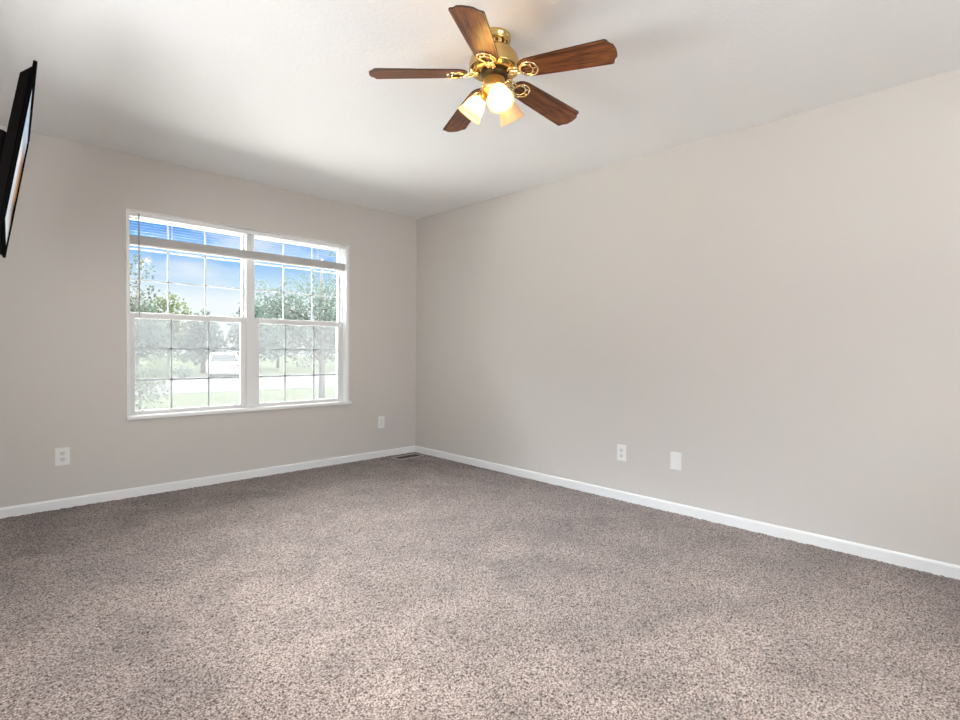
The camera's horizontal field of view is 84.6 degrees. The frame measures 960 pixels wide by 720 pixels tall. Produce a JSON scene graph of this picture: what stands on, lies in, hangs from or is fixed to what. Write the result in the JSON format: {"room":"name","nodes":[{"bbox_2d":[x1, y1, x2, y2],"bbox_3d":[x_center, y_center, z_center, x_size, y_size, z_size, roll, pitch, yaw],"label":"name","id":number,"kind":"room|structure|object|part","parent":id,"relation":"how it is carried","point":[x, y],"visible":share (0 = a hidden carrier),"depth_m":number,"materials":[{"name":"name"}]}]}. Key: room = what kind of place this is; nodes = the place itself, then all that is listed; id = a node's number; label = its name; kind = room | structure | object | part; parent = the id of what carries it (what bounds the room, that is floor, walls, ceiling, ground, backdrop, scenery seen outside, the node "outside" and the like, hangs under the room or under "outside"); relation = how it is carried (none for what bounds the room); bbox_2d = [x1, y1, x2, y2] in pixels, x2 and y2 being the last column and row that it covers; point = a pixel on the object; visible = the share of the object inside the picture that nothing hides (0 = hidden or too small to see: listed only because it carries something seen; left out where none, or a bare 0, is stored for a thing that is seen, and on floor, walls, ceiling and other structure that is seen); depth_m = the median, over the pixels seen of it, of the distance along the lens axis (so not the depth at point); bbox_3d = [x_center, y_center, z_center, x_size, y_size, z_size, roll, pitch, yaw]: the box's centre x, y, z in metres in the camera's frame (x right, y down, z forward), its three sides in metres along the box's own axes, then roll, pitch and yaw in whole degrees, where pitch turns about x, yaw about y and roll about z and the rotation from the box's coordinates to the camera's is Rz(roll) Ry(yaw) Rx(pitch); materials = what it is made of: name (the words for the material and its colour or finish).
{"room":"empty bedroom","nodes":[
{"label":"empty bedroom","id":0,"kind":"room"},
{"bbox_2d":[0,126,416,507],"bbox_3d":[-2.107,-0.193,4.259,3.860,2.540,0.164,-1,2,-44],"label":"wall","id":1,"kind":"structure","parent":0,"point":[63,379],"depth_m":3.73,"materials":[{"name":"grey paint"}]},
{"bbox_2d":[55,447,69,465],"bbox_3d":[-2.777,0.641,3.509,0.078,0.116,0.008,-1,2,-44],"label":"wall outlet","id":2,"kind":"object","parent":1,"relation":"attached to","point":[62,455],"visible":1,"depth_m":3.51,"materials":[{"name":"white plastic"}]},
{"bbox_2d":[0,446,414,518],"bbox_3d":[-2.058,0.953,4.221,3.860,0.074,0.012,-1,2,-44],"label":"baseboard","id":3,"kind":"structure","parent":1,"relation":"attached to","point":[17,510],"depth_m":4.01,"materials":[{"name":"white paint"}]},
{"bbox_2d":[126,209,350,420],"bbox_3d":[-1.919,-0.329,4.427,1.804,1.506,0.182,-1,2,-44],"label":"window","id":4,"kind":"structure","parent":1,"relation":"in","point":[249,349],"depth_m":4.40,"materials":[{"name":"white paint"}]},
{"bbox_2d":[130,225,241,314],"bbox_3d":[-2.291,-0.701,4.150,0.806,0.688,0.005,-1,2,-44],"label":"grille","id":5,"kind":"object","parent":4,"relation":"attached to","point":[205,230],"depth_m":4.18,"materials":[{"name":"grey"}]},
{"bbox_3d":[-2.287,-0.685,4.146,0.826,0.726,0.035,-1,2,-44],"label":"sash","id":6,"kind":"part","parent":4,"relation":"part of","materials":[{"name":"glass"}]},
{"bbox_2d":[135,320,239,407],"bbox_3d":[-2.268,0.031,4.131,0.749,0.685,0.005,-1,2,-44],"label":"grille","id":7,"kind":"object","parent":4,"relation":"attached to","point":[235,321],"depth_m":4.20,"materials":[{"name":"grey plastic"}]},
{"bbox_3d":[-2.261,0.020,4.127,0.824,0.740,0.035,-1,2,-44],"label":"sash","id":8,"kind":"part","parent":4,"relation":"part of","materials":[{"name":"white plastic"}]},
{"bbox_2d":[130,211,345,316],"bbox_3d":[-1.895,-0.691,4.382,1.723,0.756,0.046,-1,2,-44],"label":"window blind","id":9,"kind":"object","parent":4,"relation":"attached to","point":[135,240],"visible":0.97,"depth_m":4.22,"materials":[{"name":"white plastic"}]},
{"bbox_3d":[-2.317,-0.940,3.967,0.002,0.200,0.029,-1,2,-44],"label":"ladder cord","id":10,"kind":"part","parent":9,"relation":"part of","materials":[{"name":"white fabric"}]},
{"bbox_3d":[-1.896,-0.839,4.382,1.723,0.016,0.029,-1,2,-44],"label":"rail","id":11,"kind":"part","parent":9,"relation":"part of","materials":[{"name":"white plastic"}]},
{"bbox_3d":[-1.893,0.410,4.407,1.804,0.028,0.087,-1,2,-44],"label":"sill","id":12,"kind":"part","parent":4,"relation":"part of","materials":[{"name":"white paint"}]},
{"bbox_2d":[255,243,337,320],"bbox_3d":[-1.654,-0.707,4.776,0.805,0.688,0.005,-1,2,-44],"label":"grille","id":13,"kind":"object","parent":4,"relation":"attached to","point":[311,246],"depth_m":4.87,"materials":[{"name":"grey"}]},
{"bbox_3d":[-1.649,-0.691,4.771,0.825,0.726,0.035,-1,2,-44],"label":"sash","id":14,"kind":"part","parent":4,"relation":"part of","materials":[{"name":"glass"}]},
{"bbox_3d":[-1.624,0.014,4.752,0.823,0.740,0.035,-1,2,-44],"label":"sash","id":15,"kind":"part","parent":4,"relation":"part of","materials":[{"name":"white plastic"}]},
{"bbox_2d":[259,325,336,400],"bbox_3d":[-1.628,0.025,4.758,0.742,0.685,0.005,-1,2,-44],"label":"grille","id":16,"kind":"object","parent":4,"relation":"attached to","point":[328,399],"depth_m":4.84,"materials":[{"name":"grey plastic"}]},
{"bbox_2d":[378,416,383,427],"bbox_3d":[-0.985,0.621,5.267,0.072,0.116,0.008,-1,2,-44],"label":"wall outlet","id":17,"kind":"object","parent":1,"relation":"attached to","point":[380,418],"visible":1,"depth_m":5.26,"materials":[{"name":"white plastic"}]},
{"bbox_2d":[0,452,959,719],"bbox_3d":[0.087,1.044,2.034,3.860,0.015,6.141,-1,2,-44],"label":"floor","id":18,"kind":"structure","parent":0,"point":[426,587],"depth_m":2.18,"materials":[{"name":"carpet"}]},
{"bbox_2d":[391,453,423,459],"bbox_3d":[-0.724,0.973,5.292,0.305,0.018,0.140,-1,2,-44],"label":"floor vent","id":19,"kind":"object","parent":18,"relation":"in","point":[414,455],"visible":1,"depth_m":5.29,"materials":[{"name":"beige metal"}]},
{"bbox_2d":[0,0,959,218],"bbox_3d":[0.110,-1.461,1.988,4.180,0.120,6.461,-1,2,-44],"label":"ceiling","id":20,"kind":"structure","parent":0,"point":[282,94],"depth_m":2.64,"materials":[{"name":"white paint"}]},
{"bbox_2d":[369,5,616,131],"bbox_3d":[0.094,-1.224,2.312,0.996,0.367,1.023,-1,2,-44],"label":"ceiling fan","id":21,"kind":"object","parent":20,"relation":"hanging from","point":[494,63],"visible":1,"depth_m":2.22,"materials":[{"name":"brown wood"}]},
{"bbox_3d":[-0.262,-1.228,2.261,0.421,0.006,0.131,-3,12,-6],"label":"blade","id":22,"kind":"part","parent":21,"relation":"part of","materials":[{"name":"brown wood"}]},
{"bbox_3d":[-0.064,-1.221,2.593,0.131,0.006,0.421,-13,1,-23],"label":"blade","id":23,"kind":"part","parent":21,"relation":"part of","materials":[{"name":"brown wood"}]},
{"bbox_3d":[-0.043,-1.105,2.325,0.112,0.126,0.120,-1,2,-44],"label":"lamp shade","id":24,"kind":"part","parent":21,"relation":"part of","materials":[{"name":"white glass"}]},
{"bbox_3d":[-0.008,-1.211,1.975,0.131,0.006,0.421,13,9,11],"label":"blade","id":25,"kind":"part","parent":21,"relation":"part of","materials":[{"name":"brown wood"}]},
{"bbox_3d":[0.006,-1.156,2.311,0.050,0.051,0.056,-1,2,-44],"label":"light arm","id":26,"kind":"part","parent":21,"relation":"part of","materials":[{"name":"gold metal"}]},
{"bbox_3d":[0.077,-1.118,2.208,0.049,0.068,0.056,-1,2,-44],"label":"light bulb","id":27,"kind":"part","parent":21,"relation":"part of","materials":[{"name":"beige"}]},
{"bbox_3d":[0.079,-1.101,2.187,0.114,0.126,0.118,-1,2,-44],"label":"lamp shade","id":28,"kind":"part","parent":21,"relation":"part of","materials":[{"name":"white glass"}]},
{"bbox_3d":[0.139,-1.104,2.363,0.122,0.126,0.117,-1,2,-44],"label":"lamp shade","id":29,"kind":"part","parent":21,"relation":"part of","materials":[{"name":"white glass"}]},
{"bbox_3d":[0.305,-1.218,2.509,0.421,0.006,0.131,6,-15,-42],"label":"blade","id":30,"kind":"part","parent":21,"relation":"part of","materials":[{"name":"brown wood"}]},
{"bbox_3d":[0.343,-1.210,2.128,0.421,0.006,0.131,7,-9,30],"label":"blade","id":31,"kind":"part","parent":21,"relation":"part of","materials":[{"name":"brown wood"}]},
{"bbox_2d":[415,69,959,565],"bbox_3d":[1.532,-0.144,3.420,0.160,2.540,6.461,-1,2,-44],"label":"wall","id":32,"kind":"structure","parent":0,"point":[773,306],"depth_m":3.23,"materials":[{"name":"grey paint"}]},
{"bbox_2d":[617,444,625,460],"bbox_3d":[1.026,0.673,3.824,0.008,0.116,0.072,-1,2,-44],"label":"wall outlet","id":33,"kind":"object","parent":32,"relation":"attached to","point":[621,449],"visible":1,"depth_m":3.82,"materials":[{"name":"white plastic"}]},
{"bbox_2d":[670,452,681,469],"bbox_3d":[1.312,0.677,3.533,0.007,0.116,0.076,-1,2,-44],"label":"blank plate","id":34,"kind":"object","parent":32,"relation":"attached to","point":[675,458],"visible":1,"depth_m":3.53,"materials":[{"name":"white plastic"}]},
{"bbox_2d":[415,445,959,579],"bbox_3d":[1.461,1.001,3.381,0.012,0.074,6.141,-1,2,-44],"label":"baseboard","id":35,"kind":"structure","parent":32,"relation":"attached to","point":[935,567],"depth_m":3.25,"materials":[{"name":"white paint"}]},
{"bbox_3d":[-1.337,-0.118,0.605,0.160,2.540,6.461,-1,2,-44],"label":"wall","id":36,"kind":"structure","parent":0,"visible":0},
{"bbox_2d":[0,60,37,257],"bbox_3d":[-2.171,-0.785,2.042,0.676,0.597,0.978,0,1,-42],"label":"television","id":37,"kind":"object","parent":36,"relation":"attached to","point":[14,143],"visible":1,"depth_m":1.88,"materials":[{"name":"black plastic"}]},
{"label":"outside","id":38,"kind":"structure","parent":0,"visible":0},
{"bbox_2d":[135,387,335,410],"bbox_3d":[-5.833,1.545,20.242,100.000,0.300,9.000,-1,2,-44],"label":"lawn","id":39,"kind":"structure","parent":38,"point":[215,398],"depth_m":19.28,"materials":[{"name":"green plant"}]},
{"bbox_2d":[130,254,166,330],"bbox_3d":[-8.758,-0.594,12.702,2.337,4.213,1.608,-1,2,-44],"label":"leafy tree","id":40,"kind":"object","parent":39,"relation":"on","point":[142,307],"visible":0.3,"depth_m":13.09,"materials":[{"name":"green plant"}]},
{"bbox_2d":[135,352,178,409],"bbox_3d":[-9.218,0.501,14.245,1.941,1.956,1.192,-1,2,-44],"label":"bush","id":41,"kind":"object","parent":39,"relation":"on","point":[140,388],"visible":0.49,"depth_m":14.36,"materials":[{"name":"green plant"}]},
{"bbox_2d":[255,251,336,398],"bbox_3d":[-5.041,-1.341,16.899,4.493,5.617,2.700,-1,2,-44],"label":"leafy tree","id":42,"kind":"object","parent":39,"relation":"on","point":[320,355],"visible":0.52,"depth_m":16.45,"materials":[{"name":"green plant"}]},
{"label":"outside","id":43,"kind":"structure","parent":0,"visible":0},
{"bbox_2d":[135,373,335,395],"bbox_3d":[-9.966,1.290,31.593,150.000,0.310,13.000,-1,2,-44],"label":"road","id":44,"kind":"structure","parent":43,"point":[188,386],"depth_m":26.63,"materials":[{"name":"grey concrete"}]},
{"bbox_2d":[135,365,192,378],"bbox_3d":[-18.493,0.694,28.808,5.104,0.914,0.793,-1,2,-44],"label":"clipped hedge","id":45,"kind":"object","parent":44,"relation":"on","point":[184,373],"visible":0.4,"depth_m":29.98,"materials":[{"name":"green plant"}]},
{"bbox_2d":[206,353,238,376],"bbox_3d":[-16.160,0.304,33.182,1.810,1.510,4.220,0,1,-28],"label":"parked car","id":46,"kind":"object","parent":44,"relation":"on","point":[219,363],"visible":0.84,"depth_m":31.59,"materials":[{"name":"white paint"}]},
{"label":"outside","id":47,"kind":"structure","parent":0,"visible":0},
{"bbox_2d":[135,355,335,377],"bbox_3d":[-36.719,0.133,80.278,220.000,0.320,94.000,-1,2,-44],"label":"lawn","id":48,"kind":"structure","parent":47,"point":[265,367],"depth_m":50.54,"materials":[{"name":"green plant"}]},
{"bbox_2d":[130,296,176,369],"bbox_3d":[-22.820,-1.622,35.050,4.450,5.185,3.383,0,1,-23],"label":"tree","id":49,"kind":"object","parent":48,"relation":"on","point":[141,337],"visible":0.43,"depth_m":35.18,"materials":[{"name":"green plant"}]},
{"bbox_2d":[138,292,199,369],"bbox_3d":[-25.081,-2.364,42.555,5.494,6.345,3.600,-1,2,-44],"label":"tree","id":50,"kind":"object","parent":48,"relation":"on","point":[176,326],"visible":0.3,"depth_m":42.53,"materials":[{"name":"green plant"}]},
{"bbox_2d":[175,308,227,372],"bbox_3d":[-19.718,-1.375,37.514,3.577,4.656,2.427,-1,2,-44],"label":"tree","id":51,"kind":"object","parent":48,"relation":"on","point":[192,338],"visible":0.82,"depth_m":37.09,"materials":[{"name":"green plant"}]},
{"bbox_2d":[223,297,286,362],"bbox_3d":[-17.733,-2.047,41.474,5.014,5.884,3.503,-1,2,-44],"label":"tree","id":52,"kind":"object","parent":48,"relation":"on","point":[234,333],"visible":0.34,"depth_m":41.18,"materials":[{"name":"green plant"}]},
{"bbox_2d":[257,295,305,367],"bbox_3d":[-18.347,-2.558,47.792,5.840,6.658,3.940,-1,2,-44],"label":"tree","id":53,"kind":"object","parent":48,"relation":"on","point":[294,339],"visible":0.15,"depth_m":47.72,"materials":[{"name":"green plant"}]},
{"bbox_2d":[309,307,335,369],"bbox_3d":[-12.271,-1.932,45.347,5.018,5.609,3.369,-1,2,-44],"label":"tree","id":54,"kind":"object","parent":48,"relation":"on","point":[333,334],"visible":0.09,"depth_m":44.44,"materials":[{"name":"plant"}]}
]}

